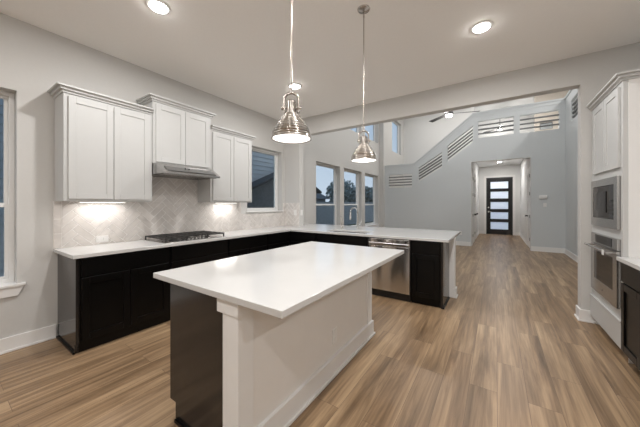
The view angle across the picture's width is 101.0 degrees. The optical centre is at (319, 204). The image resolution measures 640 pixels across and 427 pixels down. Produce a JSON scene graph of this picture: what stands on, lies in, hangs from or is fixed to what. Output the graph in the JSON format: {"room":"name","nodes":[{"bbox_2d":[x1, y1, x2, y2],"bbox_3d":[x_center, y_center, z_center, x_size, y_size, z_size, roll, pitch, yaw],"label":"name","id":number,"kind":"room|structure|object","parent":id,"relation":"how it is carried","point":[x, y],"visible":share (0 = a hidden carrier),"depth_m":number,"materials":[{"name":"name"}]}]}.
{"room":"kitchen","nodes":[
{"label":"kitchen","id":0,"kind":"room"},
{"bbox_2d":[0,13,403,338],"bbox_3d":[0.703,-1.580,8.062,0.200,5.900,19.800,0,0,34],"label":"wall","id":1,"kind":"structure","parent":0,"point":[33,59],"depth_m":2.70,"materials":[{"name":"grey paint"}]},
{"bbox_2d":[0,90,25,298],"bbox_3d":[-3.301,-0.110,2.012,0.230,1.940,1.400,0,0,34],"label":"window","id":2,"kind":"structure","parent":1,"relation":"in","point":[8,287],"depth_m":2.54,"materials":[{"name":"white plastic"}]},
{"bbox_2d":[0,324,55,354],"bbox_3d":[-3.648,1.302,1.321,0.028,0.135,3.355,0,0,34],"label":"baseboard","id":3,"kind":"structure","parent":1,"relation":"attached to","point":[12,343],"depth_m":2.55,"materials":[{"name":"white paint"}]},
{"bbox_2d":[47,82,153,201],"bbox_3d":[-2.371,-0.590,2.912,0.369,1.114,0.840,0,0,34],"label":"upper cabinet","id":4,"kind":"object","parent":1,"relation":"attached to","point":[103,143],"visible":1,"depth_m":2.76,"materials":[{"name":"white paint"}]},
{"bbox_2d":[78,201,125,202],"bbox_3d":[-2.428,-0.025,2.962,0.040,0.015,0.420,0,0,34],"label":"light","id":5,"kind":"object","parent":4,"relation":"attached to","point":[78,201],"visible":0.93,"depth_m":2.90,"materials":[{"name":"white plastic"}]},
{"bbox_2d":[53,177,298,248],"bbox_3d":[-1.583,0.044,4.080,0.409,0.823,3.563,0,0,34],"label":"backsplash","id":6,"kind":"structure","parent":1,"relation":"attached to","point":[174,207],"depth_m":3.54,"materials":[{"name":"tile"}]},
{"bbox_2d":[96,235,107,242],"bbox_3d":[-2.505,0.398,3.038,0.009,0.072,0.116,0,0,34],"label":"outlet plate","id":7,"kind":"object","parent":6,"relation":"attached to","point":[98,238],"visible":1,"depth_m":3.03,"materials":[{"name":"white plastic"}]},
{"bbox_2d":[136,93,215,169],"bbox_3d":[-1.916,-0.909,3.585,0.381,0.815,0.890,0,0,34],"label":"upper cabinet","id":8,"kind":"object","parent":1,"relation":"attached to","point":[181,133],"visible":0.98,"depth_m":3.43,"materials":[{"name":"white paint"}]},
{"bbox_2d":[152,163,219,179],"bbox_3d":[-1.844,-0.431,3.537,0.554,0.140,0.772,0,0,34],"label":"range hood","id":9,"kind":"object","parent":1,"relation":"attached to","point":[158,169],"visible":0.91,"depth_m":3.37,"materials":[{"name":"silver metal"}]},
{"bbox_2d":[198,125,256,202],"bbox_3d":[-1.470,-0.594,4.264,0.369,1.121,0.841,0,0,34],"label":"upper cabinet","id":10,"kind":"object","parent":1,"relation":"attached to","point":[231,150],"visible":0.93,"depth_m":4.10,"materials":[{"name":"white paint"}]},
{"bbox_2d":[246,147,283,212],"bbox_3d":[-1.142,-0.476,5.260,0.225,1.248,1.020,0,0,34],"label":"window","id":11,"kind":"structure","parent":1,"relation":"in","point":[274,209],"depth_m":5.54,"materials":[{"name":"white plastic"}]},
{"bbox_2d":[316,162,335,224],"bbox_3d":[0.174,-0.120,7.231,0.230,1.960,1.340,0,0,34],"label":"window","id":12,"kind":"structure","parent":1,"relation":"in","point":[317,164],"depth_m":7.74,"materials":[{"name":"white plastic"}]},
{"bbox_2d":[344,169,357,225],"bbox_3d":[0.997,-0.120,8.467,0.230,1.960,1.350,0,0,34],"label":"window","id":13,"kind":"structure","parent":1,"relation":"in","point":[345,170],"depth_m":8.98,"materials":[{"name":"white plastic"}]},
{"bbox_2d":[365,174,378,226],"bbox_3d":[1.834,-0.120,9.724,0.230,1.960,1.330,0,0,34],"label":"window","id":14,"kind":"structure","parent":1,"relation":"in","point":[372,224],"depth_m":10.22,"materials":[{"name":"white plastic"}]},
{"bbox_2d":[373,125,374,141],"bbox_3d":[1.772,-3.090,9.765,0.080,1.480,1.220,0,0,34],"label":"window","id":15,"kind":"structure","parent":1,"relation":"in","point":[373,125],"depth_m":10.22,"materials":[{"name":"white plastic"}]},
{"bbox_2d":[392,121,398,153],"bbox_3d":[3.396,-3.090,12.204,0.080,1.480,1.320,0,0,34],"label":"window","id":16,"kind":"structure","parent":1,"relation":"in","point":[395,123],"depth_m":12.70,"materials":[{"name":"white plastic"}]},
{"bbox_2d":[0,234,639,426],"bbox_3d":[3.319,1.430,4.968,7.983,0.120,17.550,0,0,34],"label":"floor","id":17,"kind":"structure","parent":0,"point":[511,350],"depth_m":2.18,"materials":[{"name":"brown wood"}]},
{"bbox_2d":[56,247,169,354],"bbox_3d":[-2.236,0.930,2.900,0.621,0.880,0.845,0,0,34],"label":"base cabinet","id":18,"kind":"object","parent":17,"relation":"on","point":[103,299],"visible":0.96,"depth_m":2.63,"materials":[{"name":"brown wood"}]},
{"bbox_2d":[168,239,227,320],"bbox_3d":[-1.779,0.930,3.586,0.621,0.880,0.803,0,0,34],"label":"base cabinet","id":19,"kind":"object","parent":17,"relation":"on","point":[197,253],"visible":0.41,"depth_m":3.36,"materials":[{"name":"black wood"}]},
{"bbox_2d":[228,234,266,257],"bbox_3d":[-1.343,0.930,4.240,0.621,0.880,0.770,0,0,34],"label":"base cabinet","id":20,"kind":"object","parent":17,"relation":"on","point":[251,244],"visible":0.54,"depth_m":4.02,"materials":[{"name":"black wood"}]},
{"bbox_2d":[170,271,375,426],"bbox_3d":[-0.206,0.930,2.248,0.715,0.880,1.795,0,0,34],"label":"kitchen island","id":21,"kind":"object","parent":17,"relation":"on","point":[232,365],"visible":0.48,"depth_m":1.59,"materials":[{"name":"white wood"}]},
{"bbox_2d":[153,241,403,318],"bbox_3d":[-0.136,0.473,2.200,1.144,0.034,1.813,0,0,34],"label":"island countertop","id":22,"kind":"structure","parent":21,"relation":"on","point":[277,282],"depth_m":1.74,"materials":[{"name":"white stone"}]},
{"bbox_2d":[267,231,289,249],"bbox_3d":[-0.821,0.930,5.025,0.621,0.880,1.115,0,0,34],"label":"base cabinet","id":23,"kind":"object","parent":17,"relation":"on","point":[282,239],"visible":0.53,"depth_m":4.61,"materials":[{"name":"black wood"}]},
{"bbox_2d":[53,223,460,258],"bbox_3d":[-0.168,0.473,3.612,3.283,0.034,4.353,0,0,34],"label":"countertop","id":24,"kind":"structure","parent":23,"relation":"on","point":[446,236],"depth_m":3.88,"materials":[{"name":"white stone"}]},
{"bbox_2d":[144,231,225,243],"bbox_3d":[-1.795,0.427,3.556,0.550,0.058,0.830,0,0,34],"label":"gas cooktop","id":25,"kind":"object","parent":24,"relation":"in","point":[194,235],"visible":1,"depth_m":3.44,"materials":[{"name":"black metal"}]},
{"bbox_2d":[349,207,361,228],"bbox_3d":[0.640,0.249,4.888,0.243,0.413,0.116,0,0,-17],"label":"kitchen faucet","id":26,"kind":"object","parent":24,"relation":"on","point":[357,222],"visible":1,"depth_m":4.91,"materials":[{"name":"silver metal"}]},
{"bbox_2d":[290,231,316,244],"bbox_3d":[-0.161,0.930,4.937,0.607,0.880,0.560,0,0,34],"label":"base cabinet","id":27,"kind":"object","parent":17,"relation":"on","point":[295,237],"visible":0.24,"depth_m":4.71,"materials":[{"name":"black wood"}]},
{"bbox_2d":[317,233,368,246],"bbox_3d":[0.488,0.930,4.505,0.952,0.880,0.560,0,0,34],"label":"base cabinet","id":28,"kind":"object","parent":17,"relation":"on","point":[326,238],"visible":0.06,"depth_m":4.24,"materials":[{"name":"black wood"}]},
{"bbox_2d":[368,237,410,301],"bbox_3d":[1.135,0.932,4.050,0.620,0.876,0.580,0,0,34],"label":"dishwasher","id":29,"kind":"object","parent":17,"relation":"on","point":[392,279],"visible":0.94,"depth_m":3.78,"materials":[{"name":"silver metal"}]},
{"bbox_2d":[411,240,449,308],"bbox_3d":[1.586,0.930,3.774,0.427,0.880,0.560,0,0,34],"label":"base cabinet","id":30,"kind":"object","parent":17,"relation":"on","point":[429,259],"visible":0.98,"depth_m":3.55,"materials":[{"name":"brown wood"}]},
{"bbox_2d":[586,68,639,363],"bbox_3d":[3.112,0.114,2.500,0.670,2.512,0.951,0,0,34],"label":"tall cabinet","id":31,"kind":"object","parent":17,"relation":"on","point":[615,108],"visible":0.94,"depth_m":2.35,"materials":[{"name":"white paint"}]},
{"bbox_2d":[584,232,620,308],"bbox_3d":[3.047,0.623,2.557,0.562,0.622,0.765,0,0,34],"label":"wall oven","id":32,"kind":"object","parent":31,"relation":"in","point":[605,269],"visible":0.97,"depth_m":2.57,"materials":[{"name":"silver metal"}]},
{"bbox_2d":[591,176,620,229],"bbox_3d":[3.052,-0.015,2.554,0.451,0.484,0.765,0,0,34],"label":"microwave","id":33,"kind":"object","parent":31,"relation":"in","point":[605,193],"visible":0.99,"depth_m":2.58,"materials":[{"name":"silver metal"}]},
{"bbox_2d":[621,262,639,369],"bbox_3d":[2.667,0.930,1.813,0.620,0.880,0.775,0,0,34],"label":"base cabinet","id":34,"kind":"object","parent":17,"relation":"on","point":[630,289],"visible":0.96,"depth_m":2.14,"materials":[{"name":"black wood"}]},
{"bbox_3d":[2.231,0.930,1.158,0.620,0.880,0.800,0,0,34],"label":"base cabinet","id":35,"kind":"object","parent":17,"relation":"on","visible":0},
{"bbox_2d":[616,256,639,270],"bbox_3d":[2.445,0.473,1.482,0.663,0.034,1.578,0,0,34],"label":"countertop","id":36,"kind":"structure","parent":35,"relation":"on","point":[632,262],"depth_m":2.15,"materials":[{"name":"white stone"}]},
{"bbox_2d":[0,0,639,119],"bbox_3d":[0.506,-1.835,0.564,7.783,0.150,7.100,0,0,34],"label":"ceiling","id":37,"kind":"structure","parent":0,"point":[238,52],"depth_m":2.83,"materials":[{"name":"paint"}]},
{"bbox_2d":[145,0,170,14],"bbox_3d":[-1.436,-1.745,2.347,0.196,0.030,0.196,0,0,34],"label":"recessed light","id":38,"kind":"object","parent":37,"relation":"in","point":[158,6],"visible":1,"depth_m":2.33,"materials":[{"name":"white plastic"}]},
{"bbox_2d":[271,0,310,143],"bbox_3d":[-0.167,-1.071,1.543,0.234,1.379,0.234,0,0,-34],"label":"pendant light","id":39,"kind":"object","parent":37,"relation":"hanging from","point":[290,128],"visible":1,"depth_m":1.51,"materials":[{"name":"silver metal"}]},
{"bbox_2d":[286,99,296,112],"bbox_3d":[-0.167,-0.567,1.543,0.068,0.084,0.068,0,0,34],"label":"socket","id":40,"kind":"object","parent":39,"relation":"attached to","point":[291,107],"depth_m":1.52,"materials":[{"name":"silver metal"}]},
{"bbox_2d":[288,83,301,88],"bbox_3d":[-0.372,-1.745,3.923,0.196,0.030,0.196,0,0,34],"label":"recessed light","id":41,"kind":"object","parent":37,"relation":"in","point":[294,85],"visible":0.88,"depth_m":3.89,"materials":[{"name":"white plastic"}]},
{"bbox_2d":[351,4,376,162],"bbox_3d":[0.395,-1.083,2.380,0.234,1.379,0.234,0,0,11],"label":"pendant light","id":42,"kind":"object","parent":37,"relation":"hanging from","point":[363,153],"visible":1,"depth_m":2.36,"materials":[{"name":"silver metal"}]},
{"bbox_2d":[360,135,367,143],"bbox_3d":[0.395,-0.579,2.380,0.068,0.084,0.068,0,0,34],"label":"socket","id":43,"kind":"object","parent":42,"relation":"attached to","point":[363,140],"depth_m":2.36,"materials":[{"name":"silver metal"}]},
{"bbox_2d":[470,20,492,33],"bbox_3d":[1.602,-1.745,2.618,0.196,0.030,0.196,0,0,34],"label":"recessed light","id":44,"kind":"object","parent":37,"relation":"in","point":[482,26],"visible":1,"depth_m":2.59,"materials":[{"name":"white plastic"}]},
{"bbox_2d":[379,123,385,226],"bbox_3d":[2.452,-1.580,10.351,0.173,5.900,0.250,0,0,34],"label":"wall","id":45,"kind":"structure","parent":0,"point":[382,127],"depth_m":10.27,"materials":[{"name":"grey paint"}]},
{"bbox_2d":[404,107,473,187],"bbox_3d":[5.431,-1.580,12.272,3.003,5.900,0.150,0,0,34],"label":"wall","id":46,"kind":"structure","parent":0,"point":[420,135],"depth_m":12.43,"materials":[{"name":"white paint"}]},
{"bbox_2d":[284,42,639,310],"bbox_3d":[2.512,-1.580,3.577,7.783,5.900,0.140,0,0,34],"label":"wall","id":47,"kind":"structure","parent":0,"point":[569,73],"depth_m":3.45,"materials":[{"name":"grey paint"}]},
{"bbox_2d":[453,286,457,297],"bbox_3d":[0.830,1.302,4.716,2.902,0.135,0.166,0,0,34],"label":"baseboard","id":48,"kind":"structure","parent":47,"relation":"attached to","point":[455,295],"depth_m":3.87,"materials":[{"name":"white paint"}]},
{"bbox_2d":[574,305,598,323],"bbox_3d":[3.183,1.302,3.131,0.213,0.135,0.196,0,0,34],"label":"baseboard","id":49,"kind":"object","parent":47,"relation":"attached to","point":[582,315],"visible":0.72,"depth_m":3.09,"materials":[{"name":"white paint"}]},
{"bbox_2d":[385,103,564,247],"bbox_3d":[4.716,-0.795,8.916,5.533,4.330,0.130,0,0,34],"label":"wall","id":50,"kind":"structure","parent":0,"point":[441,200],"depth_m":8.61,"materials":[{"name":"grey paint"}]},
{"bbox_2d":[389,176,411,185],"bbox_3d":[3.044,-0.885,9.999,0.885,0.346,0.040,0,0,34],"label":"railing panel","id":51,"kind":"object","parent":50,"relation":"attached to","point":[400,176],"visible":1,"depth_m":9.98,"materials":[{"name":"grey paint"}]},
{"bbox_2d":[419,155,441,179],"bbox_3d":[3.944,-1.315,9.430,0.786,0.826,0.090,0,0,34],"label":"railing panel","id":52,"kind":"object","parent":50,"relation":"attached to","point":[441,155],"visible":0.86,"depth_m":9.39,"materials":[{"name":"grey paint"}]},
{"bbox_2d":[448,129,472,158],"bbox_3d":[4.727,-2.018,8.909,0.765,0.932,0.090,0,0,34],"label":"railing panel","id":53,"kind":"object","parent":50,"relation":"attached to","point":[472,129],"visible":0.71,"depth_m":8.88,"materials":[{"name":"grey paint"}]},
{"bbox_2d":[384,98,565,168],"bbox_3d":[4.663,-2.180,8.951,5.407,1.620,0.180,0,0,34],"label":"trim","id":54,"kind":"structure","parent":50,"relation":"attached to","point":[560,100],"depth_m":8.47,"materials":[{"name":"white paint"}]},
{"bbox_2d":[478,120,513,134],"bbox_3d":[5.538,-2.425,8.338,0.944,0.310,0.040,0,0,34],"label":"railing panel","id":55,"kind":"object","parent":50,"relation":"attached to","point":[510,120],"visible":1,"depth_m":8.30,"materials":[{"name":"grey paint"}]},
{"bbox_2d":[471,157,530,250],"bbox_3d":[5.640,-0.018,8.300,1.548,2.775,0.138,0,0,34],"label":"trim","id":56,"kind":"structure","parent":50,"relation":"attached to","point":[524,157],"depth_m":8.18,"materials":[{"name":"white paint"}]},
{"bbox_2d":[456,241,577,262],"bbox_3d":[3.095,1.302,6.595,5.407,0.135,5.530,0,0,34],"label":"baseboard","id":57,"kind":"structure","parent":50,"relation":"attached to","point":[574,257],"depth_m":7.58,"materials":[{"name":"white paint"}]},
{"bbox_2d":[520,114,558,129],"bbox_3d":[6.423,-2.415,7.750,0.907,0.310,0.040,0,0,34],"label":"railing panel","id":58,"kind":"object","parent":50,"relation":"attached to","point":[554,114],"visible":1,"depth_m":7.72,"materials":[{"name":"grey paint"}]},
{"bbox_2d":[539,195,546,198],"bbox_3d":[6.467,-0.215,7.654,0.182,0.100,0.030,0,0,34],"label":"thermostat","id":59,"kind":"object","parent":50,"relation":"attached to","point":[540,196],"visible":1,"depth_m":7.64,"materials":[{"name":"white plastic"}]},
{"bbox_2d":[472,162,478,233],"bbox_3d":[6.224,-0.195,10.663,0.100,3.130,4.450,0,0,34],"label":"wall","id":60,"kind":"structure","parent":0,"point":[475,168],"depth_m":11.79,"materials":[{"name":"white paint"}]},
{"bbox_2d":[472,170,476,244],"bbox_3d":[5.469,0.100,9.345,0.105,2.540,0.960,0,0,34],"label":"door","id":61,"kind":"structure","parent":60,"relation":"in","point":[473,173],"depth_m":9.50,"materials":[{"name":"white paint"}]},
{"bbox_2d":[475,174,477,238],"bbox_3d":[6.026,0.100,10.182,0.105,2.540,0.950,0,0,34],"label":"door","id":62,"kind":"structure","parent":60,"relation":"in","point":[475,174],"depth_m":10.44,"materials":[{"name":"white paint"}]},
{"bbox_2d":[479,164,519,231],"bbox_3d":[9.446,-0.195,11.281,4.780,3.130,0.150,0,0,34],"label":"wall","id":63,"kind":"structure","parent":0,"point":[506,169],"depth_m":12.01,"materials":[{"name":"white paint"}]},
{"bbox_2d":[484,175,514,234],"bbox_3d":[8.191,0.025,12.066,1.180,2.690,0.175,0,0,34],"label":"door","id":64,"kind":"structure","parent":63,"relation":"in","point":[499,193],"depth_m":12.05,"materials":[{"name":"black paint"}]},
{"bbox_2d":[476,159,522,166],"bbox_3d":[7.282,-1.860,8.030,4.780,0.200,12.560,0,0,34],"label":"ceiling","id":65,"kind":"structure","parent":0,"point":[513,161],"depth_m":11.35,"materials":[{"name":"white paint"}]},
{"bbox_2d":[474,96,533,112],"bbox_3d":[6.049,-4.605,8.887,8.183,0.150,12.900,0,0,34],"label":"ceiling","id":66,"kind":"structure","parent":0,"point":[528,100],"depth_m":11.97,"materials":[{"name":"white paint"}]},
{"bbox_2d":[429,111,478,122],"bbox_3d":[3.534,-3.460,7.131,1.340,2.140,1.287,0,0,34],"label":"ceiling fan","id":67,"kind":"object","parent":66,"relation":"hanging from","point":[450,113],"visible":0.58,"depth_m":7.22,"materials":[{"name":"white"}]},
{"bbox_2d":[478,115,551,137],"bbox_3d":[9.457,-3.145,14.006,7.783,2.770,0.200,0,0,34],"label":"wall","id":68,"kind":"structure","parent":0,"point":[527,116],"depth_m":13.75,"materials":[{"name":"white paint"}]},
{"bbox_2d":[520,158,529,239],"bbox_3d":[7.620,-0.195,9.733,0.100,3.130,4.450,0,0,34],"label":"wall","id":69,"kind":"structure","parent":0,"point":[525,164],"depth_m":10.28,"materials":[{"name":"white paint"}]},
{"bbox_2d":[476,231,526,244],"bbox_3d":[6.925,1.302,10.202,1.578,0.135,4.440,0,0,34],"label":"baseboard","id":70,"kind":"structure","parent":69,"relation":"attached to","point":[478,232],"depth_m":11.51,"materials":[{"name":"white paint"}]},
{"bbox_2d":[525,167,529,247],"bbox_3d":[6.640,0.100,8.446,0.105,2.540,1.000,0,0,34],"label":"door","id":71,"kind":"structure","parent":69,"relation":"in","point":[528,169],"depth_m":8.59,"materials":[{"name":"white paint"}]},
{"bbox_2d":[534,90,568,131],"bbox_3d":[9.726,-3.245,9.833,2.710,2.570,0.150,0,0,34],"label":"wall partition","id":72,"kind":"structure","parent":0,"point":[557,95],"depth_m":10.29,"materials":[{"name":"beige grey paint"}]},
{"bbox_2d":[565,89,577,255],"bbox_3d":[5.399,-0.795,5.061,0.130,4.330,5.530,0,0,34],"label":"wall","id":73,"kind":"structure","parent":0,"point":[571,124],"depth_m":6.80,"materials":[{"name":"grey paint"}]},
{"bbox_2d":[572,97,577,117],"bbox_3d":[5.967,-2.415,5.914,0.090,0.358,2.172,0,0,34],"label":"railing panel","id":74,"kind":"object","parent":73,"relation":"attached to","point":[575,103],"visible":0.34,"depth_m":6.62,"materials":[{"name":"grey paint"}]},
{"label":"outside","id":75,"kind":"structure","parent":0,"visible":0},
{"bbox_3d":[2.762,1.720,22.189,100.000,0.300,100.000,0,0,34],"label":"ground","id":76,"kind":"structure","parent":75,"visible":0},
{"bbox_2d":[0,99,273,275],"bbox_3d":[-6.798,-2.330,6.029,4.800,7.800,17.300,0,0,34],"label":"neighbor house","id":77,"kind":"structure","parent":76,"relation":"on","point":[262,164],"depth_m":4.50,"materials":[{"name":"grey"}]},
{"bbox_2d":[247,172,321,207],"bbox_3d":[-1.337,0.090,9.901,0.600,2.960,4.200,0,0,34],"label":"house","id":78,"kind":"structure","parent":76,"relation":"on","point":[262,188],"depth_m":8.85,"materials":[{"name":"grey"}]},
{"bbox_2d":[316,193,329,201],"bbox_3d":[-3.896,-0.280,24.821,6.800,3.700,7.800,0,0,34],"label":"house","id":79,"kind":"structure","parent":76,"relation":"on","point":[319,197],"depth_m":25.49,"materials":[{"name":"grey"}]},
{"bbox_2d":[326,179,355,201],"bbox_3d":[2.374,-0.566,27.894,3.471,4.272,3.584,0,0,34],"label":"tree","id":80,"kind":"object","parent":76,"relation":"on","point":[349,196],"visible":0.46,"depth_m":27.17,"materials":[{"name":"green plant"}]},
{"bbox_2d":[316,202,372,224],"bbox_3d":[4.156,0.690,23.589,0.070,1.760,24.275,0,0,34],"label":"wooden fence","id":81,"kind":"object","parent":76,"relation":"on","point":[324,213],"visible":0.18,"depth_m":18.72,"materials":[{"name":"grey wood"}]},
{"bbox_2d":[351,186,372,202],"bbox_3d":[5.096,-0.289,30.228,3.710,3.719,3.773,0,0,34],"label":"tree","id":82,"kind":"object","parent":76,"relation":"on","point":[368,195],"visible":0.23,"depth_m":29.20,"materials":[{"name":"green plant"}]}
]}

